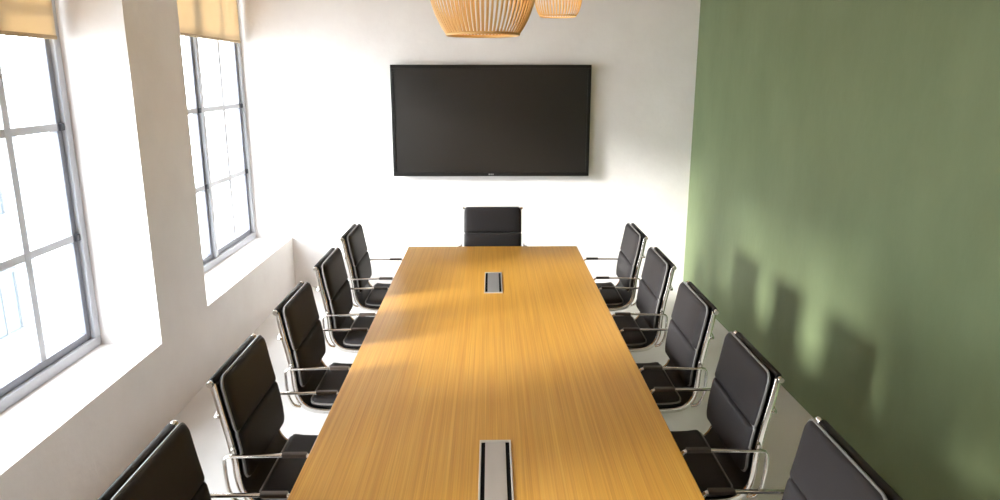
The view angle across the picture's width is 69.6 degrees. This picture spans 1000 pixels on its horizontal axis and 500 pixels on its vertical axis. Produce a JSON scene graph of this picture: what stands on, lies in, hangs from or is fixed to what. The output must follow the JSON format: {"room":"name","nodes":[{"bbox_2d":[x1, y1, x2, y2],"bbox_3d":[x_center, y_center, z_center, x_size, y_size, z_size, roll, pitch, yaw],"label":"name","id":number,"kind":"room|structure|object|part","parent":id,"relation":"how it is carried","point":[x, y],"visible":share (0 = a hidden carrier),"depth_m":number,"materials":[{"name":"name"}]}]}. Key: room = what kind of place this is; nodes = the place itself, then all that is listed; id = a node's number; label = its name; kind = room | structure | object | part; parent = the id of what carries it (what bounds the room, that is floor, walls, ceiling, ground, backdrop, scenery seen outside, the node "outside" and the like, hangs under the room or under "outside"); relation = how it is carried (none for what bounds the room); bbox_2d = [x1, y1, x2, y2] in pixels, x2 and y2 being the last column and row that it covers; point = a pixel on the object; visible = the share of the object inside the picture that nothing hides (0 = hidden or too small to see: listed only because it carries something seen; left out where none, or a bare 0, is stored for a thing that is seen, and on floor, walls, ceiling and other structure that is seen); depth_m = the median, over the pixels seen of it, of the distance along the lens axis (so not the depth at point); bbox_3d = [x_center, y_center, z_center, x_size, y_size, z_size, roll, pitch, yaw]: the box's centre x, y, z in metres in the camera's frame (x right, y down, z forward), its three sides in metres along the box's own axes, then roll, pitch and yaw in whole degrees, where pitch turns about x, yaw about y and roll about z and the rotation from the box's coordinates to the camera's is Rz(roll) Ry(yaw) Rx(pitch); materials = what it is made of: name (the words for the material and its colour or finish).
{"room":"conference room","nodes":[
{"label":"conference room","id":0,"kind":"room"},
{"bbox_2d":[0,0,295,499],"bbox_3d":[-2.104,-0.205,2.444,0.420,3.150,8.300,0,14,-1],"label":"wall","id":1,"kind":"structure","parent":0,"point":[167,325],"depth_m":3.89,"materials":[{"name":"white paint"}]},
{"bbox_2d":[0,0,101,412],"bbox_3d":[-2.271,-0.378,2.776,0.075,2.370,2.070,0,14,-1],"label":"window","id":2,"kind":"structure","parent":1,"relation":"in","point":[44,367],"depth_m":3.63,"materials":[{"name":"grey metal"}]},
{"bbox_2d":[0,0,56,39],"bbox_3d":[-2.190,-1.179,2.583,0.066,0.722,1.970,0,14,-1],"label":"roller blind","id":3,"kind":"object","parent":2,"relation":"attached to","point":[21,18],"visible":1,"depth_m":3.39,"materials":[{"name":"beige fabric"}]},
{"bbox_2d":[184,8,255,272],"bbox_3d":[-2.305,-1.025,5.448,0.075,2.370,2.070,0,14,-1],"label":"window","id":4,"kind":"structure","parent":1,"relation":"in","point":[215,254],"depth_m":5.93,"materials":[{"name":"grey metal"}]},
{"bbox_2d":[177,0,240,42],"bbox_3d":[-2.225,-1.875,5.244,0.066,0.622,1.970,0,14,-1],"label":"roller blind","id":5,"kind":"object","parent":4,"relation":"attached to","point":[206,19],"visible":0.56,"depth_m":5.60,"materials":[{"name":"beige fabric"}]},
{"bbox_2d":[198,0,700,286],"bbox_3d":[-0.210,-1.210,6.598,4.875,3.150,0.200,0,14,-1],"label":"wall","id":6,"kind":"structure","parent":0,"point":[316,73],"depth_m":6.52,"materials":[{"name":"white paint"}]},
{"bbox_2d":[390,65,591,175],"bbox_3d":[-0.081,-1.159,6.471,1.776,0.984,0.071,0,14,-1],"label":"tv","id":7,"kind":"object","parent":6,"relation":"attached to","point":[448,120],"visible":1,"depth_m":6.44,"materials":[{"name":"black"}]},
{"bbox_2d":[173,285,813,499],"bbox_3d":[-0.156,1.417,2.862,4.875,0.200,8.700,0,14,-1],"label":"floor","id":8,"kind":"structure","parent":0,"point":[784,431],"depth_m":4.22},
{"bbox_2d":[97,420,289,499],"bbox_3d":[-0.680,1.014,2.060,0.630,0.960,0.571,0,14,-1],"label":"chair","id":9,"kind":"object","parent":8,"relation":"on","point":[169,467],"visible":0.96,"depth_m":1.99,"materials":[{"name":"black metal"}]},
{"bbox_3d":[-0.790,0.866,2.245,0.316,0.221,0.045,0,14,-1],"label":"armrest","id":10,"kind":"part","parent":9,"relation":"part of","materials":[{"name":"silver metal"}]},
{"bbox_2d":[206,334,338,499],"bbox_3d":[-0.689,0.840,2.779,0.630,0.960,0.571,0,14,-1],"label":"chair","id":11,"kind":"object","parent":8,"relation":"on","point":[246,394],"visible":0.6,"depth_m":2.61,"materials":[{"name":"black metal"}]},
{"bbox_3d":[-0.687,0.694,2.499,0.596,0.502,0.014,0,14,-1],"label":"rail","id":12,"kind":"part","parent":11,"relation":"part of","materials":[{"name":"silver metal"}]},
{"bbox_3d":[-0.793,0.804,2.501,0.316,0.221,0.045,0,14,-1],"label":"armrest","id":13,"kind":"part","parent":11,"relation":"part of","materials":[{"name":"silver metal"}]},
{"bbox_3d":[-0.799,0.692,2.965,0.316,0.221,0.045,0,14,-1],"label":"armrest","id":14,"kind":"part","parent":11,"relation":"part of","materials":[{"name":"silver metal"}]},
{"bbox_2d":[272,281,368,413],"bbox_3d":[-0.699,0.662,3.513,0.630,0.960,0.571,0,14,-1],"label":"chair","id":15,"kind":"object","parent":8,"relation":"on","point":[301,334],"visible":0.49,"depth_m":3.30,"materials":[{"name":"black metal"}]},
{"bbox_3d":[-0.697,0.516,3.232,0.596,0.502,0.014,0,14,-1],"label":"rail","id":16,"kind":"part","parent":15,"relation":"part of","materials":[{"name":"silver metal"}]},
{"bbox_3d":[-0.803,0.626,3.234,0.316,0.221,0.045,0,14,-1],"label":"armrest","id":17,"kind":"part","parent":15,"relation":"part of","materials":[{"name":"silver metal"}]},
{"bbox_3d":[-0.809,0.514,3.698,0.316,0.221,0.045,0,14,-1],"label":"armrest","id":18,"kind":"part","parent":15,"relation":"part of","materials":[{"name":"silver metal"}]},
{"bbox_2d":[313,247,388,352],"bbox_3d":[-0.708,0.488,4.232,0.630,0.960,0.571,0,14,-1],"label":"chair","id":19,"kind":"object","parent":8,"relation":"on","point":[334,288],"visible":0.55,"depth_m":4.02,"materials":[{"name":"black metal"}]},
{"bbox_3d":[-0.706,0.342,3.952,0.596,0.502,0.014,0,14,-1],"label":"rail","id":20,"kind":"part","parent":19,"relation":"part of","materials":[{"name":"silver metal"}]},
{"bbox_3d":[-0.812,0.453,3.954,0.316,0.221,0.045,0,14,-1],"label":"armrest","id":21,"kind":"part","parent":19,"relation":"part of","materials":[{"name":"silver metal"}]},
{"bbox_3d":[-0.818,0.340,4.418,0.316,0.221,0.045,0,14,-1],"label":"armrest","id":22,"kind":"part","parent":19,"relation":"part of","materials":[{"name":"silver metal"}]},
{"bbox_2d":[340,223,402,311],"bbox_3d":[-0.717,0.320,4.927,0.630,0.960,0.571,0,14,-1],"label":"chair","id":23,"kind":"object","parent":8,"relation":"on","point":[356,255],"visible":0.51,"depth_m":4.70,"materials":[{"name":"black leather"}]},
{"bbox_3d":[-0.715,0.174,4.647,0.596,0.502,0.014,0,14,-1],"label":"rail","id":24,"kind":"part","parent":23,"relation":"part of","materials":[{"name":"silver metal"}]},
{"bbox_3d":[-0.821,0.284,4.649,0.316,0.221,0.045,0,14,-1],"label":"armrest","id":25,"kind":"part","parent":23,"relation":"part of","materials":[{"name":"silver metal"}]},
{"bbox_2d":[459,206,526,245],"bbox_3d":[-0.032,0.188,5.476,0.571,0.960,0.630,0,14,-1],"label":"chair","id":26,"kind":"object","parent":8,"relation":"on","point":[483,226],"visible":0.29,"depth_m":5.61,"materials":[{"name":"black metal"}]},
{"bbox_2d":[287,246,704,499],"bbox_3d":[-0.027,0.797,3.418,1.230,0.744,3.970,0,14,-1],"label":"conference table","id":27,"kind":"object","parent":8,"relation":"on","point":[479,372],"visible":1,"depth_m":2.79,"materials":[{"name":"brown wood"}]},
{"bbox_3d":[-0.040,0.195,4.337,0.068,0.004,0.416,0,14,-1],"label":"lid","id":28,"kind":"part","parent":27,"relation":"part of","materials":[{"name":"grey metal"}]},
{"bbox_3d":[-0.013,0.703,2.238,0.068,0.004,0.416,0,14,-1],"label":"lid","id":29,"kind":"part","parent":27,"relation":"part of","materials":[{"name":"grey metal"}]},
{"bbox_2d":[584,223,647,310],"bbox_3d":[0.640,0.327,4.900,0.630,0.960,0.571,0,14,-1],"label":"chair","id":30,"kind":"object","parent":8,"relation":"on","point":[632,248],"visible":0.49,"depth_m":4.73,"materials":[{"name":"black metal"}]},
{"bbox_3d":[0.744,0.168,5.132,0.316,0.221,0.045,0,14,-1],"label":"armrest","id":31,"kind":"part","parent":30,"relation":"part of","materials":[{"name":"silver metal"}]},
{"bbox_3d":[0.750,0.280,4.668,0.316,0.221,0.045,0,14,-1],"label":"armrest","id":32,"kind":"part","parent":30,"relation":"part of","materials":[{"name":"silver metal"}]},
{"bbox_3d":[0.643,0.170,4.663,0.596,0.502,0.014,0,14,-1],"label":"rail","id":33,"kind":"part","parent":30,"relation":"part of","materials":[{"name":"silver metal"}]},
{"bbox_2d":[599,247,676,352],"bbox_3d":[0.649,0.497,4.196,0.630,0.960,0.571,0,14,-1],"label":"chair","id":34,"kind":"object","parent":8,"relation":"on","point":[655,285],"visible":0.55,"depth_m":4.03,"materials":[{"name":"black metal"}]},
{"bbox_3d":[0.753,0.338,4.427,0.316,0.221,0.045,0,14,-1],"label":"armrest","id":35,"kind":"part","parent":34,"relation":"part of","materials":[{"name":"silver metal"}]},
{"bbox_3d":[0.759,0.450,3.963,0.316,0.221,0.045,0,14,-1],"label":"armrest","id":36,"kind":"part","parent":34,"relation":"part of","materials":[{"name":"silver metal"}]},
{"bbox_3d":[0.653,0.340,3.958,0.596,0.502,0.014,0,14,-1],"label":"rail","id":37,"kind":"part","parent":34,"relation":"part of","materials":[{"name":"silver metal"}]},
{"bbox_2d":[620,281,718,412],"bbox_3d":[0.658,0.672,3.472,0.630,0.960,0.571,0,14,-1],"label":"chair","id":38,"kind":"object","parent":8,"relation":"on","point":[689,331],"visible":0.55,"depth_m":3.31,"materials":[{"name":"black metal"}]},
{"bbox_3d":[0.762,0.513,3.703,0.316,0.221,0.045,0,14,-1],"label":"armrest","id":39,"kind":"part","parent":38,"relation":"part of","materials":[{"name":"silver metal"}]},
{"bbox_3d":[0.768,0.625,3.239,0.316,0.221,0.045,0,14,-1],"label":"armrest","id":40,"kind":"part","parent":38,"relation":"part of","materials":[{"name":"silver metal"}]},
{"bbox_3d":[0.662,0.516,3.235,0.596,0.502,0.014,0,14,-1],"label":"rail","id":41,"kind":"part","parent":38,"relation":"part of","materials":[{"name":"silver metal"}]},
{"bbox_2d":[650,330,784,499],"bbox_3d":[0.667,0.843,2.767,0.630,0.960,0.571,0,14,-1],"label":"chair","id":42,"kind":"object","parent":8,"relation":"on","point":[744,389],"visible":0.62,"depth_m":2.64,"materials":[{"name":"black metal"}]},
{"bbox_3d":[0.772,0.684,2.998,0.316,0.221,0.045,0,14,-1],"label":"armrest","id":43,"kind":"part","parent":42,"relation":"part of","materials":[{"name":"silver metal"}]},
{"bbox_3d":[0.778,0.796,2.534,0.316,0.221,0.045,0,14,-1],"label":"armrest","id":44,"kind":"part","parent":42,"relation":"part of","materials":[{"name":"silver metal"}]},
{"bbox_3d":[0.671,0.686,2.530,0.596,0.502,0.014,0,14,-1],"label":"rail","id":45,"kind":"part","parent":42,"relation":"part of","materials":[{"name":"silver metal"}]},
{"bbox_2d":[702,416,902,499],"bbox_3d":[0.677,1.020,2.033,0.630,0.960,0.571,0,14,-1],"label":"chair","id":46,"kind":"object","parent":8,"relation":"on","point":[825,466],"visible":0.97,"depth_m":2.01,"materials":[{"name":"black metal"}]},
{"bbox_3d":[0.781,0.861,2.265,0.316,0.221,0.045,0,14,-1],"label":"armrest","id":47,"kind":"part","parent":46,"relation":"part of","materials":[{"name":"silver metal"}]},
{"bbox_2d":[683,0,999,499],"bbox_3d":[2.043,-0.218,2.495,0.475,3.150,8.300,0,14,-1],"label":"wall","id":48,"kind":"structure","parent":0,"point":[843,213],"depth_m":3.64,"materials":[{"name":"green paint"}]},
{"bbox_3d":[-0.156,-1.839,2.074,4.875,0.200,8.700,0,14,-1],"label":"ceiling","id":49,"kind":"structure","parent":0,"visible":0},
{"bbox_2d":[430,0,534,37],"bbox_3d":[-0.073,-1.416,2.949,0.465,1.034,0.465,0,14,-1],"label":"pendant lamp","id":50,"kind":"object","parent":49,"relation":"hanging from","point":[450,24],"visible":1,"depth_m":2.95,"materials":[{"name":"beige wood"}]},
{"bbox_2d":[535,0,581,17],"bbox_3d":[0.354,-1.837,4.293,0.291,0.849,0.291,0,14,-1],"label":"pendant lamp","id":51,"kind":"object","parent":49,"relation":"hanging from","point":[541,14],"visible":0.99,"depth_m":4.33,"materials":[{"name":"beige wood"}]},
{"label":"outside","id":52,"kind":"structure","parent":0,"visible":0},
{"bbox_2d":[22,177,217,346],"bbox_3d":[-20.112,8.448,12.073,120.000,0.200,140.000,0,14,-1],"label":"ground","id":53,"kind":"structure","parent":52,"point":[41,194],"depth_m":43.68,"materials":[{"name":"white"}]},
{"bbox_2d":[0,39,57,382],"bbox_3d":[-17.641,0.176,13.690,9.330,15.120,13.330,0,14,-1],"label":"building","id":54,"kind":"structure","parent":53,"relation":"on","point":[14,350],"depth_m":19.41,"materials":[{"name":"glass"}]},
{"bbox_3d":[-13.218,-1.625,18.368,0.040,1.620,1.160,0,14,-1],"label":"pane","id":55,"kind":"part","parent":54,"relation":"part of","materials":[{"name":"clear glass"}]},
{"bbox_3d":[-13.218,1.486,19.121,0.040,1.620,1.160,0,14,-1],"label":"pane","id":56,"kind":"part","parent":54,"relation":"part of","materials":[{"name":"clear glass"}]}
]}

